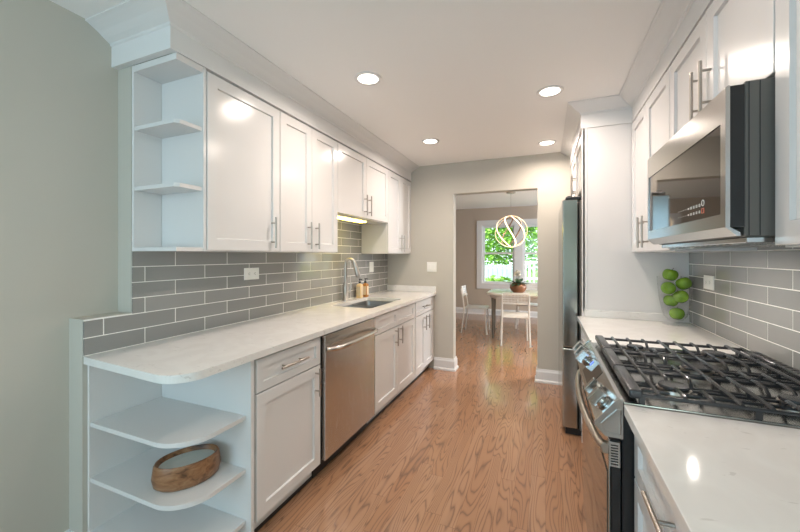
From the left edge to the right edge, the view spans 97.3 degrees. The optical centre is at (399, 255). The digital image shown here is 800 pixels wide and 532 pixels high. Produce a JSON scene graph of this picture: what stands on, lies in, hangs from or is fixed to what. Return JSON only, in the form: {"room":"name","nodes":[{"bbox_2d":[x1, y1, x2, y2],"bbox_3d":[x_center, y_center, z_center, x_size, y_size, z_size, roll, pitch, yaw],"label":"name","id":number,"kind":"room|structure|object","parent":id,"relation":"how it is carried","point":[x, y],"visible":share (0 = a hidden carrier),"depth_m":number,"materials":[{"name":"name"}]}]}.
{"room":"kitchen","nodes":[
{"label":"kitchen","id":0,"kind":"room"},
{"bbox_2d":[0,0,117,531],"bbox_3d":[-1.476,0.132,1.669,0.100,2.438,6.158,0,0,22],"label":"wall","id":1,"kind":"structure","parent":0,"point":[59,83],"depth_m":1.50,"materials":[{"name":"beige paint"}]},
{"bbox_2d":[69,53,386,531],"bbox_3d":[-0.814,0.132,3.009,0.102,2.438,3.175,0,0,22],"label":"wall","id":2,"kind":"structure","parent":0,"point":[77,368],"depth_m":1.58,"materials":[{"name":"beige paint"}]},
{"bbox_2d":[132,52,205,251],"bbox_3d":[-1.121,-0.468,1.711,0.318,0.894,0.150,0,0,22],"label":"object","id":3,"kind":"object","parent":2,"relation":"attached to","point":[169,91],"visible":1,"depth_m":1.74,"materials":[{"name":"white paint"}]},
{"bbox_2d":[186,71,279,251],"bbox_3d":[-0.975,-0.468,2.010,0.359,0.893,0.512,0,0,22],"label":"upper cabinet","id":4,"kind":"object","parent":2,"relation":"attached to","point":[243,131],"visible":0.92,"depth_m":1.92,"materials":[{"name":"white paint"}]},
{"bbox_2d":[83,221,387,356],"bbox_3d":[-0.763,0.051,2.989,0.006,0.770,3.172,0,0,22],"label":"tile backsplash","id":5,"kind":"structure","parent":2,"relation":"attached to","point":[174,294],"depth_m":2.17,"materials":[{"name":"grey tile"}]},
{"bbox_2d":[244,268,258,279],"bbox_3d":[-1.004,0.122,2.386,0.009,0.079,0.128,0,0,22],"label":"electrical outlet","id":6,"kind":"object","parent":5,"relation":"attached to","point":[249,273],"visible":1,"depth_m":2.38,"materials":[{"name":"white plastic"}]},
{"bbox_2d":[369,262,373,271],"bbox_3d":[-0.325,0.129,4.029,0.009,0.118,0.100,0,0,22],"label":"light switch","id":7,"kind":"object","parent":5,"relation":"attached to","point":[371,264],"visible":1,"depth_m":4.02,"materials":[{"name":"white plastic"}]},
{"bbox_2d":[85,0,418,180],"bbox_3d":[-0.604,-1.001,2.954,0.532,0.170,3.116,0,0,22],"label":"crown molding","id":8,"kind":"structure","parent":2,"relation":"attached to","point":[136,31],"depth_m":1.77,"materials":[{"name":"white paint"}]},
{"bbox_2d":[244,111,337,252],"bbox_3d":[-0.751,-0.468,2.552,0.359,0.893,0.659,0,0,22],"label":"upper cabinet","id":9,"kind":"object","parent":2,"relation":"attached to","point":[308,157],"visible":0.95,"depth_m":2.44,"materials":[{"name":"white paint"}]},
{"bbox_2d":[338,143,387,223],"bbox_3d":[-0.439,-0.626,3.307,0.359,0.575,0.972,0,0,22],"label":"upper cabinet","id":10,"kind":"object","parent":2,"relation":"attached to","point":[362,183],"visible":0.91,"depth_m":3.19,"materials":[{"name":"white paint"}]},
{"bbox_2d":[338,214,366,222],"bbox_3d":[-0.449,-0.326,3.118,0.080,0.026,0.520,0,0,22],"label":"light","id":11,"kind":"object","parent":10,"relation":"attached to","point":[342,217],"visible":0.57,"depth_m":3.11,"materials":[{"name":"white plastic"}]},
{"bbox_2d":[361,170,410,253],"bbox_3d":[-0.124,-0.468,4.071,0.359,0.893,0.680,0,0,22],"label":"upper cabinet","id":12,"kind":"object","parent":2,"relation":"attached to","point":[392,237],"visible":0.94,"depth_m":3.86,"materials":[{"name":"white paint"}]},
{"bbox_2d":[50,0,661,209],"bbox_3d":[1.109,-1.147,2.030,6.900,0.120,13.000,0,0,22],"label":"ceiling","id":13,"kind":"structure","parent":0,"point":[467,76],"depth_m":1.92,"materials":[{"name":"white paint"}]},
{"bbox_2d":[354,71,381,85],"bbox_3d":[-0.196,-1.083,2.158,0.166,0.008,0.166,0,0,22],"label":"recessed light","id":14,"kind":"object","parent":13,"relation":"in","point":[367,78],"visible":1,"depth_m":2.15,"materials":[{"name":"white paint"}]},
{"bbox_2d":[358,74,377,83],"bbox_3d":[-0.196,-1.084,2.158,0.120,0.004,0.120,0,0,7],"label":"diffuser","id":15,"kind":"object","parent":14,"relation":"attached to","point":[362,78],"depth_m":2.15,"materials":[{"name":"white plastic"}]},
{"bbox_2d":[422,138,438,143],"bbox_3d":[0.289,-1.083,3.340,0.166,0.008,0.166,0,0,22],"label":"recessed light","id":16,"kind":"object","parent":13,"relation":"in","point":[428,140],"visible":1,"depth_m":3.33,"materials":[{"name":"white paint"}]},
{"bbox_2d":[424,140,436,142],"bbox_3d":[0.289,-1.084,3.340,0.120,0.004,0.120,0,0,7],"label":"diffuser","id":17,"kind":"object","parent":16,"relation":"attached to","point":[425,141],"depth_m":3.34,"materials":[{"name":"white plastic"}]},
{"bbox_2d":[495,192,526,246],"bbox_3d":[1.895,-0.616,6.026,0.532,0.940,0.525,0,0,22],"label":"pendant light","id":18,"kind":"object","parent":13,"relation":"hanging from","point":[506,217],"visible":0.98,"depth_m":6.00,"materials":[{"name":"silver metal"}]},
{"bbox_2d":[538,140,555,145],"bbox_3d":[1.412,-1.083,3.383,0.166,0.008,0.166,0,0,22],"label":"recessed light","id":19,"kind":"object","parent":13,"relation":"in","point":[545,142],"visible":1,"depth_m":3.37,"materials":[{"name":"white paint"}]},
{"bbox_2d":[540,141,553,144],"bbox_3d":[1.412,-1.084,3.383,0.120,0.004,0.120,0,0,27],"label":"diffuser","id":20,"kind":"object","parent":19,"relation":"attached to","point":[541,142],"depth_m":3.37,"materials":[{"name":"white plastic"}]},
{"bbox_2d":[536,85,563,97],"bbox_3d":[0.990,-1.083,2.325,0.166,0.008,0.166,0,0,22],"label":"recessed light","id":21,"kind":"object","parent":13,"relation":"in","point":[552,90],"visible":1,"depth_m":2.32,"materials":[{"name":"white paint"}]},
{"bbox_2d":[540,87,559,95],"bbox_3d":[0.990,-1.084,2.325,0.120,0.004,0.120,0,0,7],"label":"diffuser","id":22,"kind":"object","parent":21,"relation":"attached to","point":[545,91],"depth_m":2.32,"materials":[{"name":"white plastic"}]},
{"bbox_2d":[257,313,586,531],"bbox_3d":[1.396,1.401,2.724,6.900,0.100,10.700,0,0,22],"label":"floor","id":23,"kind":"structure","parent":0,"point":[483,445],"depth_m":2.31,"materials":[{"name":"brown wood"}]},
{"bbox_2d":[87,360,253,531],"bbox_3d":[-1.016,0.909,1.575,0.616,0.881,0.336,0,0,22],"label":"open corner shelf","id":24,"kind":"object","parent":23,"relation":"on","point":[133,423],"visible":0.77,"depth_m":1.60,"materials":[{"name":"white paint"}]},
{"bbox_2d":[151,444,220,492],"bbox_3d":[-0.923,0.919,1.530,0.260,0.102,0.177,0,0,-45],"label":"bowl","id":25,"kind":"object","parent":24,"relation":"on","point":[188,467],"visible":1,"depth_m":1.49,"materials":[{"name":"brown wood"}]},
{"bbox_2d":[254,337,320,531],"bbox_3d":[-0.833,0.910,1.968,0.654,0.882,0.528,0,0,22],"label":"base cabinet","id":26,"kind":"object","parent":23,"relation":"on","point":[287,382],"visible":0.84,"depth_m":1.81,"materials":[{"name":"white paint"}]},
{"bbox_2d":[312,318,377,477],"bbox_3d":[-0.556,0.910,2.517,0.650,0.874,0.694,0,0,22],"label":"dishwasher","id":27,"kind":"object","parent":23,"relation":"on","point":[347,354],"visible":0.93,"depth_m":2.34,"materials":[{"name":"silver metal"}]},
{"bbox_2d":[320,336,320,460],"bbox_3d":[-0.608,0.860,2.538,0.538,0.773,0.694,0,0,22],"label":"tub","id":28,"kind":"object","parent":27,"relation":"in","point":[320,336],"depth_m":2.14,"materials":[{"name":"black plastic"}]},
{"bbox_2d":[350,300,414,425],"bbox_3d":[-0.288,0.910,3.287,0.654,0.882,0.928,0,0,22],"label":"base cabinet","id":29,"kind":"object","parent":23,"relation":"on","point":[395,336],"visible":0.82,"depth_m":3.12,"materials":[{"name":"white paint"}]},
{"bbox_2d":[84,290,435,383],"bbox_3d":[-0.472,0.453,2.851,0.636,0.031,3.204,0,0,22],"label":"countertop","id":30,"kind":"structure","parent":29,"relation":"on","point":[199,355],"depth_m":1.77,"materials":[{"name":"white stone"}]},
{"bbox_2d":[342,258,360,300],"bbox_3d":[-0.471,0.227,3.415,0.179,0.419,0.065,0,0,0],"label":"kitchen faucet","id":31,"kind":"object","parent":30,"relation":"on","point":[357,273],"visible":1,"depth_m":3.40,"materials":[{"name":"silver metal"}]},
{"bbox_2d":[356,279,362,297],"bbox_3d":[-0.416,0.338,3.661,0.062,0.198,0.059,0,0,22],"label":"soap bottle","id":32,"kind":"object","parent":30,"relation":"on","point":[359,287],"visible":1,"depth_m":3.64,"materials":[{"name":"beige plastic"}]},
{"bbox_2d":[363,278,368,296],"bbox_3d":[-0.366,0.338,3.732,0.062,0.198,0.059,0,0,22],"label":"soap bottle","id":33,"kind":"object","parent":30,"relation":"on","point":[365,284],"visible":0.92,"depth_m":3.71,"materials":[{"name":"brown plastic"}]},
{"bbox_2d":[342,300,390,307],"bbox_3d":[-0.294,0.558,3.308,0.432,0.176,0.708,0,0,22],"label":"sink","id":34,"kind":"object","parent":30,"relation":"in","point":[368,303],"visible":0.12,"depth_m":3.62,"materials":[{"name":"silver metal"}]},
{"bbox_2d":[387,285,435,291],"bbox_3d":[0.135,0.401,4.323,0.634,0.070,0.020,0,0,22],"label":"backsplash","id":35,"kind":"structure","parent":30,"relation":"on","point":[389,287],"depth_m":4.31,"materials":[{"name":"white stone"}]},
{"bbox_2d":[408,296,433,385],"bbox_3d":[0.016,0.910,4.023,0.654,0.882,0.664,0,0,22],"label":"base cabinet","id":36,"kind":"object","parent":23,"relation":"on","point":[424,311],"visible":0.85,"depth_m":3.85,"materials":[{"name":"white paint"}]},
{"bbox_2d":[460,285,489,334],"bbox_3d":[1.338,0.947,6.263,0.489,0.802,0.450,0,0,22],"label":"dining chair","id":37,"kind":"object","parent":23,"relation":"on","point":[463,288],"visible":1,"depth_m":6.22,"materials":[{"name":"white paint"}]},
{"bbox_2d":[486,289,536,337],"bbox_3d":[2.382,0.984,5.843,1.780,0.729,0.980,0,0,22],"label":"dining table","id":38,"kind":"object","parent":23,"relation":"on","point":[494,294],"visible":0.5,"depth_m":5.77,"materials":[{"name":"laminate"}]},
{"bbox_2d":[507,270,528,292],"bbox_3d":[1.961,0.426,5.819,0.458,0.386,0.413,0,0,-14],"label":"flower bowl","id":39,"kind":"object","parent":38,"relation":"on","point":[518,286],"visible":0.99,"depth_m":5.76,"materials":[{"name":"brown ceramic"}]},
{"bbox_2d":[500,292,530,347],"bbox_3d":[1.759,0.947,5.399,0.435,0.802,0.482,0,0,14],"label":"dining chair","id":40,"kind":"object","parent":23,"relation":"on","point":[524,315],"visible":1,"depth_m":5.23,"materials":[{"name":"white paint"}]},
{"bbox_2d":[515,284,536,328],"bbox_3d":[2.414,0.947,6.629,0.435,0.802,0.482,0,0,22],"label":"dining chair","id":41,"kind":"object","parent":23,"relation":"on","point":[534,285],"visible":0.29,"depth_m":6.64,"materials":[{"name":"white paint"}]},
{"bbox_2d":[558,196,581,435],"bbox_3d":[1.733,0.447,2.941,0.722,1.800,0.900,0,0,22],"label":"refrigerator","id":42,"kind":"object","parent":23,"relation":"on","point":[570,213],"visible":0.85,"depth_m":2.65,"materials":[{"name":"grey metal"}]},
{"bbox_2d":[581,328,586,428],"bbox_3d":[1.418,0.910,2.035,0.671,0.882,0.844,0,0,22],"label":"base cabinet","id":43,"kind":"object","parent":23,"relation":"on","point":[583,338],"visible":0.06,"depth_m":2.45,"materials":[{"name":"white paint"}]},
{"bbox_2d":[577,316,743,353],"bbox_3d":[1.423,0.453,2.035,0.652,0.031,0.850,0,0,22],"label":"countertop","id":44,"kind":"structure","parent":43,"relation":"on","point":[685,333],"depth_m":2.00,"materials":[{"name":"white stone"}]},
{"bbox_2d":[584,309,689,322],"bbox_3d":[1.603,0.411,2.410,0.606,0.052,0.020,0,0,22],"label":"backsplash","id":45,"kind":"structure","parent":44,"relation":"on","point":[665,317],"depth_m":2.40,"materials":[{"name":"white stone"}]},
{"bbox_3d":[1.739,0.284,2.227,0.192,0.306,0.192,0,0,22],"label":"glass vase","id":46,"kind":"object","parent":44,"relation":"on","visible":0},
{"bbox_2d":[661,282,675,293],"bbox_3d":[1.708,0.206,2.242,0.080,0.079,0.079,0,0,22],"label":"apple","id":47,"kind":"object","parent":46,"relation":"in","point":[666,287],"visible":1,"depth_m":2.22,"materials":[{"name":"green food"}]},
{"bbox_2d":[662,268,678,280],"bbox_3d":[1.734,0.119,2.259,0.084,0.083,0.084,0,0,22],"label":"apple","id":48,"kind":"object","parent":46,"relation":"in","point":[668,274],"visible":1,"depth_m":2.23,"materials":[{"name":"green food"}]},
{"bbox_2d":[663,294,677,305],"bbox_3d":[1.738,0.285,2.260,0.080,0.080,0.080,0,0,22],"label":"apple","id":49,"kind":"object","parent":46,"relation":"in","point":[668,300],"visible":0.85,"depth_m":2.24,"materials":[{"name":"green food"}]},
{"bbox_2d":[669,307,684,319],"bbox_3d":[1.748,0.364,2.224,0.080,0.080,0.080,0,0,22],"label":"apple","id":50,"kind":"object","parent":46,"relation":"in","point":[677,313],"visible":1,"depth_m":2.20,"materials":[{"name":"green food"}]},
{"bbox_2d":[673,290,688,302],"bbox_3d":[1.743,0.253,2.186,0.080,0.080,0.080,0,0,22],"label":"apple","id":51,"kind":"object","parent":46,"relation":"in","point":[681,296],"visible":1,"depth_m":2.16,"materials":[{"name":"green food"}]},
{"bbox_2d":[675,277,691,289],"bbox_3d":[1.785,0.173,2.217,0.084,0.085,0.084,0,0,22],"label":"apple","id":52,"kind":"object","parent":46,"relation":"in","point":[684,283],"visible":1,"depth_m":2.19,"materials":[{"name":"green food"}]},
{"bbox_2d":[582,123,688,315],"bbox_3d":[1.608,0.217,2.436,0.626,2.265,0.039,0,0,22],"label":"panel","id":53,"kind":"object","parent":23,"relation":"on","point":[615,277],"depth_m":2.46,"materials":[{"name":"white paint"}]},
{"bbox_2d":[634,436,681,531],"bbox_3d":[0.777,0.910,0.472,0.663,0.882,0.946,0,0,22],"label":"base cabinet","id":54,"kind":"object","parent":23,"relation":"on","point":[652,511],"visible":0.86,"depth_m":0.88,"materials":[{"name":"white paint"}]},
{"bbox_2d":[624,405,799,531],"bbox_3d":[0.776,0.453,0.467,0.652,0.031,0.956,0,0,22],"label":"countertop","id":55,"kind":"structure","parent":54,"relation":"on","point":[714,474],"depth_m":0.72,"materials":[{"name":"white stone"}]},
{"bbox_2d":[573,335,799,531],"bbox_3d":[1.057,0.870,1.297,0.726,0.954,0.787,0,0,22],"label":"gas range","id":56,"kind":"object","parent":23,"relation":"on","point":[748,386],"visible":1,"depth_m":1.14,"materials":[{"name":"silver metal"}]},
{"bbox_2d":[592,335,799,428],"bbox_3d":[1.101,0.419,1.279,0.632,0.052,0.783,0,0,22],"label":"cooktop","id":57,"kind":"object","parent":56,"relation":"in","point":[748,386],"depth_m":1.16,"materials":[{"name":"black metal"}]},
{"bbox_2d":[388,152,571,370],"bbox_3d":[1.803,0.132,3.711,6.700,2.438,0.120,0,0,22],"label":"wall","id":58,"kind":"structure","parent":0,"point":[434,188],"depth_m":4.11,"materials":[{"name":"beige paint"}]},
{"bbox_2d":[427,262,436,271],"bbox_3d":[0.381,0.136,4.228,0.119,0.117,0.009,0,0,22],"label":"light switch","id":59,"kind":"object","parent":58,"relation":"attached to","point":[431,266],"visible":1,"depth_m":4.22,"materials":[{"name":"white plastic"}]},
{"bbox_2d":[434,356,458,371],"bbox_3d":[-0.263,1.281,4.564,2.029,0.140,0.176,0,0,22],"label":"baseboard","id":60,"kind":"structure","parent":58,"relation":"attached to","point":[446,364],"depth_m":4.16,"materials":[{"name":"white paint"}]},
{"bbox_2d":[535,367,557,384],"bbox_3d":[3.140,1.281,3.158,3.608,0.140,0.176,0,0,22],"label":"baseboard","id":61,"kind":"structure","parent":58,"relation":"attached to","point":[542,375],"depth_m":3.73,"materials":[{"name":"white paint"}]},
{"bbox_2d":[560,0,712,166],"bbox_3d":[1.168,-1.001,1.902,0.417,0.170,3.708,0,0,22],"label":"crown molding","id":62,"kind":"structure","parent":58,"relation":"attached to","point":[673,23],"depth_m":1.99,"materials":[{"name":"white paint"}]},
{"bbox_2d":[456,206,536,310],"bbox_3d":[3.389,0.132,7.548,6.700,2.438,0.140,0,0,22],"label":"wall","id":63,"kind":"structure","parent":0,"point":[466,219],"depth_m":8.18,"materials":[{"name":"beige paint"}]},
{"bbox_2d":[456,307,536,317],"bbox_3d":[3.357,1.281,7.470,6.460,0.140,0.028,0,0,22],"label":"baseboard","id":64,"kind":"structure","parent":63,"relation":"attached to","point":[533,314],"depth_m":8.04,"materials":[{"name":"white paint"}]},
{"bbox_2d":[477,219,536,289],"bbox_3d":[2.614,-0.024,7.846,1.770,1.560,0.160,0,0,22],"label":"window","id":65,"kind":"structure","parent":63,"relation":"in","point":[518,252],"depth_m":7.92,"materials":[{"name":"white paint"}]},
{"bbox_3d":[1.231,0.132,0.550,0.114,2.438,6.158,0,0,22],"label":"wall","id":66,"kind":"structure","parent":0,"visible":0},
{"bbox_2d":[571,133,581,202],"bbox_3d":[1.822,-0.699,3.003,0.664,0.430,1.168,0,0,22],"label":"upper cabinet","id":67,"kind":"object","parent":66,"relation":"attached to","point":[576,176],"visible":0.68,"depth_m":2.99,"materials":[{"name":"white paint"}]},
{"bbox_2d":[632,67,756,252],"bbox_3d":[1.571,-0.468,1.997,0.360,0.893,0.804,0,0,22],"label":"upper cabinet","id":68,"kind":"object","parent":66,"relation":"attached to","point":[651,127],"visible":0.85,"depth_m":2.06,"materials":[{"name":"white paint"}]},
{"bbox_2d":[670,0,774,138],"bbox_3d":[1.259,-0.693,1.241,0.360,0.443,0.828,0,0,22],"label":"upper cabinet","id":69,"kind":"object","parent":66,"relation":"attached to","point":[733,42],"visible":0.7,"depth_m":1.21,"materials":[{"name":"white paint"}]},
{"bbox_2d":[648,77,784,248],"bbox_3d":[1.224,-0.249,1.237,0.418,0.435,0.786,0,0,22],"label":"microwave","id":70,"kind":"object","parent":69,"relation":"attached to","point":[712,184],"visible":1,"depth_m":0.98,"materials":[{"name":"grey metal"}]},
{"bbox_2d":[689,247,799,369],"bbox_3d":[1.403,0.194,1.123,0.006,0.486,2.546,0,0,22],"label":"tile backsplash","id":71,"kind":"structure","parent":66,"relation":"attached to","point":[753,304],"depth_m":1.58,"materials":[{"name":"grey tile"}]},
{"bbox_2d":[704,275,713,289],"bbox_3d":[1.761,0.153,2.010,0.009,0.079,0.128,0,0,22],"label":"electrical outlet","id":72,"kind":"object","parent":71,"relation":"attached to","point":[708,280],"visible":1,"depth_m":2.00,"materials":[{"name":"white plastic"}]},
{"bbox_2d":[775,0,799,246],"bbox_3d":[0.945,-0.468,0.482,0.360,0.893,0.812,0,0,22],"label":"upper cabinet","id":73,"kind":"object","parent":66,"relation":"attached to","point":[787,12],"visible":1,"depth_m":0.86,"materials":[{"name":"white paint"}]},
{"label":"outside","id":74,"kind":"structure","parent":0,"visible":0},
{"bbox_2d":[497,269,536,281],"bbox_3d":[10.214,1.676,24.723,60.000,0.050,36.500,0,0,22],"label":"lawn","id":75,"kind":"structure","parent":74,"point":[527,272],"depth_m":30.89,"materials":[{"name":"green plant"}]},
{"bbox_2d":[485,275,510,281],"bbox_3d":[2.932,1.130,10.538,0.950,1.115,0.865,0,0,-21],"label":"bush","id":76,"kind":"object","parent":75,"relation":"on","point":[491,278],"visible":0.04,"depth_m":10.45,"materials":[{"name":"green plant"}]},
{"bbox_2d":[485,264,512,281],"bbox_3d":[2.084,0.916,11.998,3.890,1.450,0.170,0,0,22],"label":"fence","id":77,"kind":"object","parent":75,"relation":"on","point":[505,271],"visible":0.06,"depth_m":11.52,"materials":[{"name":"white wood"}]},
{"bbox_2d":[485,227,536,273],"bbox_3d":[4.757,-1.205,14.328,5.193,5.718,4.671,0,0,41],"label":"tree","id":78,"kind":"object","parent":75,"relation":"on","point":[490,244],"visible":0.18,"depth_m":14.24,"materials":[{"name":"green plant"}]},
{"bbox_2d":[525,261,536,281],"bbox_3d":[5.726,0.896,9.958,4.220,1.470,0.060,0,0,22],"label":"railing","id":79,"kind":"object","parent":75,"relation":"on","point":[529,278],"visible":0.02,"depth_m":10.67,"materials":[{"name":"white paint"}]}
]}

